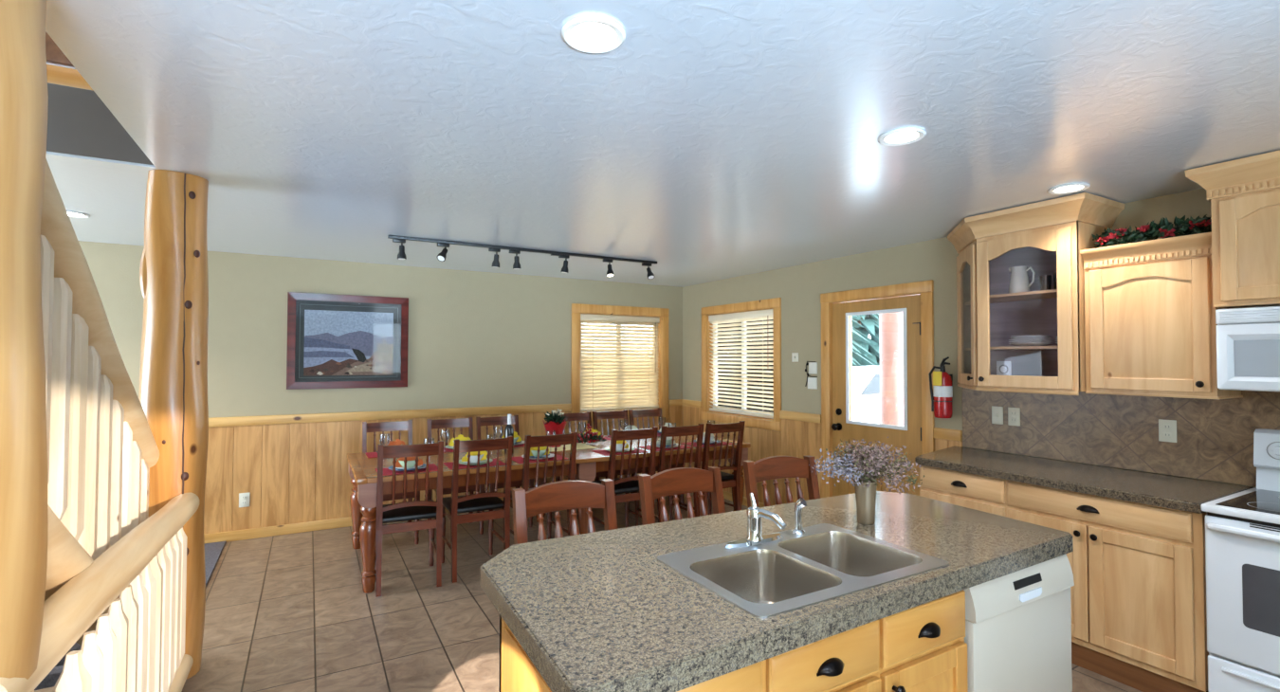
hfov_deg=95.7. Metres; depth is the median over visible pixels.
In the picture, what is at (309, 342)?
painting
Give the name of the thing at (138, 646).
log railing
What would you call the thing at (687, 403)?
trim
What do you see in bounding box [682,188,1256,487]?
wall
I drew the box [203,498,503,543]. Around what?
baseboard
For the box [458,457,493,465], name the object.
dinner plate
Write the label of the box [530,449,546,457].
bowl
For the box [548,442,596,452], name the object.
table runner
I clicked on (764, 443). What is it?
wainscoting
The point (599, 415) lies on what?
dining chair
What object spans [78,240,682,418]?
wall
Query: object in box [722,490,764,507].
baseboard
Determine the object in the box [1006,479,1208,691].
base cabinet
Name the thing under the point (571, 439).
dining chair
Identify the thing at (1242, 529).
range
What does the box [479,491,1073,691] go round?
countertop
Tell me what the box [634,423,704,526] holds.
dining chair
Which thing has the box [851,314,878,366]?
conifer tree
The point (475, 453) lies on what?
folded napkin
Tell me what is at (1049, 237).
upper cabinet
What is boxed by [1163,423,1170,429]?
socket
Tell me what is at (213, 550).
carpet
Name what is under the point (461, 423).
dining chair
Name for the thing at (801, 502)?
sprayer
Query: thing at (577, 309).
window
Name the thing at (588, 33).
recessed light
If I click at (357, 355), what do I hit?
painting
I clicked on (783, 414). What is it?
trim
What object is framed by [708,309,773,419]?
blind
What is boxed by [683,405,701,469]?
wainscoting
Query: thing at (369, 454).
placemat
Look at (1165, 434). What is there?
socket
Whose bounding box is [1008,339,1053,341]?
plate
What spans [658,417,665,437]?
wine glass
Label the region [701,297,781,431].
window
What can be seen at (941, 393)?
fire extinguisher
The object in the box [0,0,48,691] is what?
log newel
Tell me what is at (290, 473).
wainscoting
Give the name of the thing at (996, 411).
light switch
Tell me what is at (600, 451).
placemat
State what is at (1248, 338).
microwave
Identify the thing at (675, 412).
wainscoting
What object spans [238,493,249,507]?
wall outlet
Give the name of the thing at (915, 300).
door
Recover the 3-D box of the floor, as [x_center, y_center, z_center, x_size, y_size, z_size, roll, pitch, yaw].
[-0.636,1.622,1.221,8.147,0.100,9.408,1,-1,-30]
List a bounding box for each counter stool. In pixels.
[512,478,617,544]
[638,466,725,525]
[742,455,820,507]
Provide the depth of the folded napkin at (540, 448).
4.54 m
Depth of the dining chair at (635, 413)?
6.43 m
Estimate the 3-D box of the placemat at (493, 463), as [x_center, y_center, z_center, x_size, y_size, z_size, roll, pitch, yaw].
[-1.227,0.874,4.297,0.400,0.003,0.280,1,-1,-30]
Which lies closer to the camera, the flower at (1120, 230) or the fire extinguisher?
the flower at (1120, 230)
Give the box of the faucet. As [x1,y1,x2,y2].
[724,493,786,548]
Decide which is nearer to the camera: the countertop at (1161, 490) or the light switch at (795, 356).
the countertop at (1161, 490)
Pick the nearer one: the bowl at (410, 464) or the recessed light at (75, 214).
the recessed light at (75, 214)
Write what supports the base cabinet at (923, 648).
on the floor
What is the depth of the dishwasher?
1.87 m
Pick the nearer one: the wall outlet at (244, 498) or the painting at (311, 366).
the wall outlet at (244, 498)
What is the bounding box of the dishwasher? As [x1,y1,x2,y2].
[963,553,1074,691]
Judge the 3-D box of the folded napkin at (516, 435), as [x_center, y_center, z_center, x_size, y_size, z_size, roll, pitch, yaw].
[-1.166,0.827,5.253,0.190,0.097,0.061,1,-1,-30]
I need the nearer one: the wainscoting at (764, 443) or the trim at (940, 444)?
the trim at (940, 444)
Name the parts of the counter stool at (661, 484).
leg, crest rail, leg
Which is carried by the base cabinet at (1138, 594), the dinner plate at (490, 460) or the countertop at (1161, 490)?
the countertop at (1161, 490)
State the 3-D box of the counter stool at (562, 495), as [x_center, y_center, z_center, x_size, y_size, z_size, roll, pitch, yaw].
[-0.225,1.093,2.317,0.452,1.007,0.506,1,-1,-28]
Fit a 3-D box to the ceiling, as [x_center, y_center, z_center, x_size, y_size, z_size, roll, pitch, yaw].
[-0.629,-1.017,1.278,8.147,0.300,9.408,1,-1,-30]
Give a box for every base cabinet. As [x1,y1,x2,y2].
[499,590,968,691]
[919,464,1006,517]
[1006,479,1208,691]
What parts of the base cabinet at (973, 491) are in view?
cup pull, drawer, door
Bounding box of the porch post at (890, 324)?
[878,311,903,426]
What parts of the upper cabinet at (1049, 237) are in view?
glass pane, door, frame, light rail, panel, door, frame, crown molding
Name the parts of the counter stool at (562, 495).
leg, crest rail, leg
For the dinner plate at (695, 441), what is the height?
0.020 m
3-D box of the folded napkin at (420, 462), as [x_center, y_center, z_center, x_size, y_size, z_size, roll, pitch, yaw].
[-1.624,0.803,4.074,0.188,0.091,0.053,1,-1,-34]
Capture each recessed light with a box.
[66,210,90,218]
[561,15,625,53]
[877,127,926,146]
[1047,182,1090,194]
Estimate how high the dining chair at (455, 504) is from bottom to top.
0.985 m
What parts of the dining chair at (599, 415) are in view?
leg, crest rail, leg, leg, seat frame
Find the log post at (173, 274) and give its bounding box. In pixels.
[138,169,208,679]
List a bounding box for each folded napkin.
[385,438,405,445]
[395,457,422,467]
[449,434,470,446]
[461,451,487,461]
[502,431,521,441]
[530,446,548,456]
[583,428,601,436]
[609,440,628,448]
[625,425,638,429]
[656,437,675,444]
[695,432,714,441]
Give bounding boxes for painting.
[303,347,358,367]
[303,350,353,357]
[303,358,358,375]
[304,310,393,359]
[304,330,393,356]
[304,337,349,348]
[332,349,392,375]
[345,362,388,372]
[351,348,365,362]
[376,336,393,362]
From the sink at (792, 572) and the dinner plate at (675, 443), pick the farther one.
the dinner plate at (675, 443)
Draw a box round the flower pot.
[542,419,566,447]
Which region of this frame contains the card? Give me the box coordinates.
[996,361,1011,375]
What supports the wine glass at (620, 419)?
on the dining table
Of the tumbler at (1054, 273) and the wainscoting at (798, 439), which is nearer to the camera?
the tumbler at (1054, 273)
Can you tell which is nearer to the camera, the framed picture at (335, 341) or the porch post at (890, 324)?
the framed picture at (335, 341)
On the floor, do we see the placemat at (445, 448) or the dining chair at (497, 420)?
the dining chair at (497, 420)
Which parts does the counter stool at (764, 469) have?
leg, crest rail, leg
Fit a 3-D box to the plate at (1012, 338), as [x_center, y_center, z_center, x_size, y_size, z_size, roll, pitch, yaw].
[2.384,-0.040,3.532,0.210,0.020,0.210,1,-1,-30]
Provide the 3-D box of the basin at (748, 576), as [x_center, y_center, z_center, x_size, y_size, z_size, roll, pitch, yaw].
[0.352,0.736,1.652,0.332,0.174,0.335,1,-1,-30]
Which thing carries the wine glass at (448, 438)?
on the dining table
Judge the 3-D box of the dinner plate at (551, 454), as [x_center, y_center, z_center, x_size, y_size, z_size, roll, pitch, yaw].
[-0.798,0.869,4.542,0.260,0.020,0.260,1,-1,-30]
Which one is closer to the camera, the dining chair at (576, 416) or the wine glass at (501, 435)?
the wine glass at (501, 435)
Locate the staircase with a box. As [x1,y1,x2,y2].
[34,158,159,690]
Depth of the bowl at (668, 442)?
5.08 m
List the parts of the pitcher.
handle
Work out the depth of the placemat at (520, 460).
4.48 m
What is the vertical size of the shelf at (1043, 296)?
0.016 m
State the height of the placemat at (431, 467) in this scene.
0.003 m
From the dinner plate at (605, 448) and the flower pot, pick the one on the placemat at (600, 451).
the dinner plate at (605, 448)
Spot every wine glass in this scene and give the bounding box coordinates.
[379,433,390,458]
[439,429,450,453]
[486,434,495,458]
[493,426,503,438]
[577,421,585,434]
[619,419,627,430]
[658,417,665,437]
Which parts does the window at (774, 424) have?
sash, pane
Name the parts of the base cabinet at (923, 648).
panel, drawer, drawer, cup pull, door, frame, knob, drawer, door, cup pull, raised panel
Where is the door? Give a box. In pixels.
[820,279,934,497]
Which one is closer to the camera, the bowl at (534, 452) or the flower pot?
the bowl at (534, 452)
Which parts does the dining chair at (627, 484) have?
leg, seat, rail, leg, seat frame, crest rail, leg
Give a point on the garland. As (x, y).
(1165, 228)
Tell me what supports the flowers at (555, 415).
in the flower pot
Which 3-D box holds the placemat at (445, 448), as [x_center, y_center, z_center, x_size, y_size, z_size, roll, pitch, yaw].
[-1.556,0.889,5.025,0.400,0.003,0.280,1,-1,-30]
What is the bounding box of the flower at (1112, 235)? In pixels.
[1108,232,1120,238]
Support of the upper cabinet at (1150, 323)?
attached to the wall at (799, 287)
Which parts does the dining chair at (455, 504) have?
leg, leg, seat, seat frame, rail, crest rail, leg, leg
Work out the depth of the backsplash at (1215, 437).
3.25 m
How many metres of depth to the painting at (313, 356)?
5.26 m
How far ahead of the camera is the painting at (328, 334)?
5.34 m
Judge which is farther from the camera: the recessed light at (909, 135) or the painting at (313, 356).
the painting at (313, 356)
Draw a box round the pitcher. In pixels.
[1008,265,1035,293]
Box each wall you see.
[46,82,153,164]
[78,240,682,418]
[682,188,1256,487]
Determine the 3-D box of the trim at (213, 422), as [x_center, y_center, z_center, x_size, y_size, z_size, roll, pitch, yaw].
[-3.600,0.637,4.811,6.530,0.080,0.028,1,-1,-30]
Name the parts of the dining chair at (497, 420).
leg, leg, crest rail, seat frame, leg, leg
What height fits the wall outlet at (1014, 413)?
0.118 m
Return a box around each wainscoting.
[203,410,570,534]
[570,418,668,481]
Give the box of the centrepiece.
[576,423,606,443]
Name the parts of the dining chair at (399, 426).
leg, crest rail, seat frame, leg, leg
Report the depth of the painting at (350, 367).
5.41 m
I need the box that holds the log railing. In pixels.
[0,492,199,691]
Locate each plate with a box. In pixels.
[387,463,426,471]
[395,464,421,469]
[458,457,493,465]
[521,453,554,459]
[603,446,635,452]
[656,442,680,448]
[693,439,720,444]
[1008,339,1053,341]
[1008,341,1053,343]
[1008,343,1052,346]
[1011,335,1051,337]
[1011,337,1051,339]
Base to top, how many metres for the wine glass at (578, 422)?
0.190 m
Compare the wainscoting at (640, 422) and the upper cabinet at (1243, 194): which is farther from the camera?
the wainscoting at (640, 422)
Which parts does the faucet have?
lever, deck plate, spout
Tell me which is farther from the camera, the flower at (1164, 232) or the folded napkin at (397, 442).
the folded napkin at (397, 442)
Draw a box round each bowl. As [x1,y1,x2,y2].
[398,459,415,468]
[466,454,483,462]
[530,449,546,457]
[616,442,627,449]
[658,438,672,445]
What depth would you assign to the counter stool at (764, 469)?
3.18 m
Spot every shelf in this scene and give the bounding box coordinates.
[989,289,1057,303]
[989,346,1057,349]
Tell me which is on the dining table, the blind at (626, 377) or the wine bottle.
the wine bottle
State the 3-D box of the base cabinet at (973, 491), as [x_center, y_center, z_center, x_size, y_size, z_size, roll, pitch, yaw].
[2.167,1.189,3.587,0.701,0.883,0.527,1,-1,-30]
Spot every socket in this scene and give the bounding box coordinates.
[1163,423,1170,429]
[1163,432,1170,438]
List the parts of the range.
cooktop frame, oven door, handle, storage drawer, cooktop glass, knob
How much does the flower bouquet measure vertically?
0.246 m
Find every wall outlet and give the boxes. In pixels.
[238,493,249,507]
[1007,407,1020,426]
[1158,419,1176,442]
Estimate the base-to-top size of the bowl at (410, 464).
0.055 m
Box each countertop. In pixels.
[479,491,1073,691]
[914,445,1253,513]
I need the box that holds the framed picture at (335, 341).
[286,292,408,389]
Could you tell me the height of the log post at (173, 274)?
2.440 m
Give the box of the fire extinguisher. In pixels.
[928,356,952,418]
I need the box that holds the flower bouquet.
[808,436,924,494]
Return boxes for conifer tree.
[851,313,879,365]
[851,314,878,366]
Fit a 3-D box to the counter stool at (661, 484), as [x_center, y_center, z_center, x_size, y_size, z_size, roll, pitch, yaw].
[0.310,1.101,2.634,0.452,1.007,0.506,1,-1,-30]
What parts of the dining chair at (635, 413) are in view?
leg, crest rail, leg, seat frame, leg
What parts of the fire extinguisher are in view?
lever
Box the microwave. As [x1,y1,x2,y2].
[1215,306,1279,391]
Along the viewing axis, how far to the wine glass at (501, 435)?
5.02 m
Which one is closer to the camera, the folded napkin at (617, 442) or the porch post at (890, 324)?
the folded napkin at (617, 442)
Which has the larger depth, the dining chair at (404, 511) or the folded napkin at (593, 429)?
the folded napkin at (593, 429)
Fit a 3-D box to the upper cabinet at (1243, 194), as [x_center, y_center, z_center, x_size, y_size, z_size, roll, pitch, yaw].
[2.965,-0.505,2.460,0.475,0.644,0.836,1,-1,-30]
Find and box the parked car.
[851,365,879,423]
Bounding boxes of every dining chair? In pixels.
[362,420,420,544]
[375,440,443,597]
[426,417,485,534]
[441,436,512,583]
[475,414,533,527]
[510,431,577,539]
[555,411,607,481]
[591,426,658,528]
[592,409,648,507]
[628,407,685,503]
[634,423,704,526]
[676,420,745,514]
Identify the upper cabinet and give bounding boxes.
[947,192,1125,395]
[1079,232,1243,399]
[1185,150,1279,309]
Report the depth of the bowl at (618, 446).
4.85 m
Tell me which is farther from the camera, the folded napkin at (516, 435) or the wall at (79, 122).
the folded napkin at (516, 435)
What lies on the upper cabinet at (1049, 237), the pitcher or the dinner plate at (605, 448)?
the pitcher
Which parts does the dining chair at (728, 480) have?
leg, leg, crest rail, seat, seat frame, rail, leg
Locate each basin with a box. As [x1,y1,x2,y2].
[689,548,841,603]
[777,531,922,576]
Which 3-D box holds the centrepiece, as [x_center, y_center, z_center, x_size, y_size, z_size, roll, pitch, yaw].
[-0.474,0.800,5.315,0.340,0.178,0.217,1,-1,-24]
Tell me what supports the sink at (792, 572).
in the countertop at (596, 612)
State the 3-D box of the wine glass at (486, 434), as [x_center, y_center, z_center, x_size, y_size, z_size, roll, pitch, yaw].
[-1.163,0.786,4.520,0.080,0.190,0.079,1,-1,-30]
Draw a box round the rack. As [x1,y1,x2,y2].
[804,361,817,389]
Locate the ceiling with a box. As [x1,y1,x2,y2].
[45,0,1279,287]
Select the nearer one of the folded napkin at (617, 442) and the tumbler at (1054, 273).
the tumbler at (1054, 273)
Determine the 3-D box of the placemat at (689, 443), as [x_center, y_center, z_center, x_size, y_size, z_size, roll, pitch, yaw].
[0.621,0.902,5.351,0.400,0.003,0.280,1,-1,-30]
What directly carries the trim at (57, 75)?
attached to the wall
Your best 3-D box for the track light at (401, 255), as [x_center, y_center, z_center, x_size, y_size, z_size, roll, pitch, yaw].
[-0.831,-0.705,4.756,2.280,0.172,0.118,1,-1,-30]
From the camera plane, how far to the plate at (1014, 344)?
3.46 m
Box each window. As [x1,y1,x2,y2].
[570,303,669,423]
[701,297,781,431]
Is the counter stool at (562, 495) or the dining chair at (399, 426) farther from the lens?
the dining chair at (399, 426)
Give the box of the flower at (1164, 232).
[1160,228,1175,237]
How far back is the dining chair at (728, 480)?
5.19 m
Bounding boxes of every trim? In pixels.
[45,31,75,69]
[46,64,93,91]
[208,403,571,427]
[668,399,682,406]
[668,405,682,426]
[682,399,701,408]
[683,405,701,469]
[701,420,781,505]
[779,410,821,423]
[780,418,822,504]
[933,427,962,441]
[934,438,962,451]
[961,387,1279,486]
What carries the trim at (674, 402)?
attached to the wall at (477, 338)
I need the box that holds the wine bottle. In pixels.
[504,414,513,453]
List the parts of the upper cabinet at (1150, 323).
crown molding, raised panel, door, light rail, knob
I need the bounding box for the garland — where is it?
[1091,214,1211,248]
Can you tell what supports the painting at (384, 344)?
on the framed picture at (335, 341)
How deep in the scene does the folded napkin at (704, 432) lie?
5.38 m
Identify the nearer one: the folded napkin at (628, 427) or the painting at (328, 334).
the painting at (328, 334)
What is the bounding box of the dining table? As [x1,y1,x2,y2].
[347,435,750,593]
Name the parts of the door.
knob, panel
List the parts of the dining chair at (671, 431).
leg, leg, leg, crest rail, leg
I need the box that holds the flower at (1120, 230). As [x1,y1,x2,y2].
[1115,227,1127,234]
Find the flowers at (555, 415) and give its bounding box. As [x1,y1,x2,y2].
[544,408,566,423]
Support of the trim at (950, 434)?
attached to the wall at (799, 287)
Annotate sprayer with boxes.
[791,497,806,534]
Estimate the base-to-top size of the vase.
0.158 m
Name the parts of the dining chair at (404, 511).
leg, seat frame, seat, rail, crest rail, leg, leg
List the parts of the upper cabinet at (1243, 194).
crown molding, door, raised panel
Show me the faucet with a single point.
(755, 514)
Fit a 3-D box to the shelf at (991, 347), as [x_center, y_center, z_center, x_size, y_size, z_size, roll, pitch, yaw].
[2.346,0.014,3.629,0.352,0.016,0.832,1,-1,-30]
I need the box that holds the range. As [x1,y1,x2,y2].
[1200,428,1279,691]
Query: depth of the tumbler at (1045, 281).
3.42 m
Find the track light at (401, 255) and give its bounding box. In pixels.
[387,235,657,279]
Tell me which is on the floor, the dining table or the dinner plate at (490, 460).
the dining table
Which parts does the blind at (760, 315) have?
ladder cord, rail, ladder cord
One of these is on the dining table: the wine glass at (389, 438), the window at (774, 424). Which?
the wine glass at (389, 438)
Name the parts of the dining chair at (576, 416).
crest rail, seat frame, leg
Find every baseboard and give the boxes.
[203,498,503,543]
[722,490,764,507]
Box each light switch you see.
[791,352,798,362]
[991,405,1003,424]
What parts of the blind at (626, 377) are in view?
ladder cord, rail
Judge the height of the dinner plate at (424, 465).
0.020 m
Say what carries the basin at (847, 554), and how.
in the sink at (792, 572)
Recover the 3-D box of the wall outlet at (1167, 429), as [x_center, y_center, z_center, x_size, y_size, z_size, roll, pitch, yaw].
[2.835,0.456,3.110,0.009,0.118,0.075,1,-1,-30]
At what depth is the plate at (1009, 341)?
3.45 m
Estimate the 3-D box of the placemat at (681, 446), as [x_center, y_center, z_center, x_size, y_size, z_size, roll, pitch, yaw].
[0.232,0.896,5.129,0.400,0.003,0.280,1,-1,-30]
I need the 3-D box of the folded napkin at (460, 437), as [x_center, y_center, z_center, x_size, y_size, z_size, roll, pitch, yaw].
[-1.552,0.819,5.030,0.199,0.102,0.043,1,-1,-28]
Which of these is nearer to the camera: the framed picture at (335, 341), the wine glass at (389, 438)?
the wine glass at (389, 438)
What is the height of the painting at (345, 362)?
0.260 m
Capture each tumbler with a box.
[1039,274,1051,291]
[1052,272,1057,289]
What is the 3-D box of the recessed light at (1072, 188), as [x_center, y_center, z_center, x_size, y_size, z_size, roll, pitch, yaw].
[2.227,-0.816,3.008,0.178,0.011,0.178,1,-1,-30]
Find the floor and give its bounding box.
[34,492,1142,691]
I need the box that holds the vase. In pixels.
[853,478,877,524]
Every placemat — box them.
[365,452,377,457]
[375,463,437,475]
[443,447,453,452]
[443,458,505,469]
[512,454,567,463]
[590,447,648,456]
[639,444,691,451]
[680,441,731,447]
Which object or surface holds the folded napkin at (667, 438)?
in the bowl at (668, 442)
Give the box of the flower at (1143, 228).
[1138,225,1149,232]
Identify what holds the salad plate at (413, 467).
on the dinner plate at (424, 465)
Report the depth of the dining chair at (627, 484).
4.70 m
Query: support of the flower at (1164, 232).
on the garland
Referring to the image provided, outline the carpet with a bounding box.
[204,541,226,586]
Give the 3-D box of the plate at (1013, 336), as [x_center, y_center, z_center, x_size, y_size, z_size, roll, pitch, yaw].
[2.384,-0.051,3.532,0.210,0.020,0.210,1,-1,-30]
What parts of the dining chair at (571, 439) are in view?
leg, leg, crest rail, leg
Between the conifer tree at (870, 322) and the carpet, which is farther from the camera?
the conifer tree at (870, 322)
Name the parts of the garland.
stem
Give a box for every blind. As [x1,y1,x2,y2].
[580,313,659,411]
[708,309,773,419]
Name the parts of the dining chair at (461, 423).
leg, crest rail, seat frame, leg, leg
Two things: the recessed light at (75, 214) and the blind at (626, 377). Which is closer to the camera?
the recessed light at (75, 214)
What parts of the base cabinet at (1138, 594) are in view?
door, raised panel, knob, cup pull, knob, drawer, raised panel, door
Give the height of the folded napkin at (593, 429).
0.085 m
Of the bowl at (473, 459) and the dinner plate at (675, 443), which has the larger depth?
the dinner plate at (675, 443)
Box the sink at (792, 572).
[657,523,949,618]
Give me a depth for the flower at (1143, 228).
3.00 m

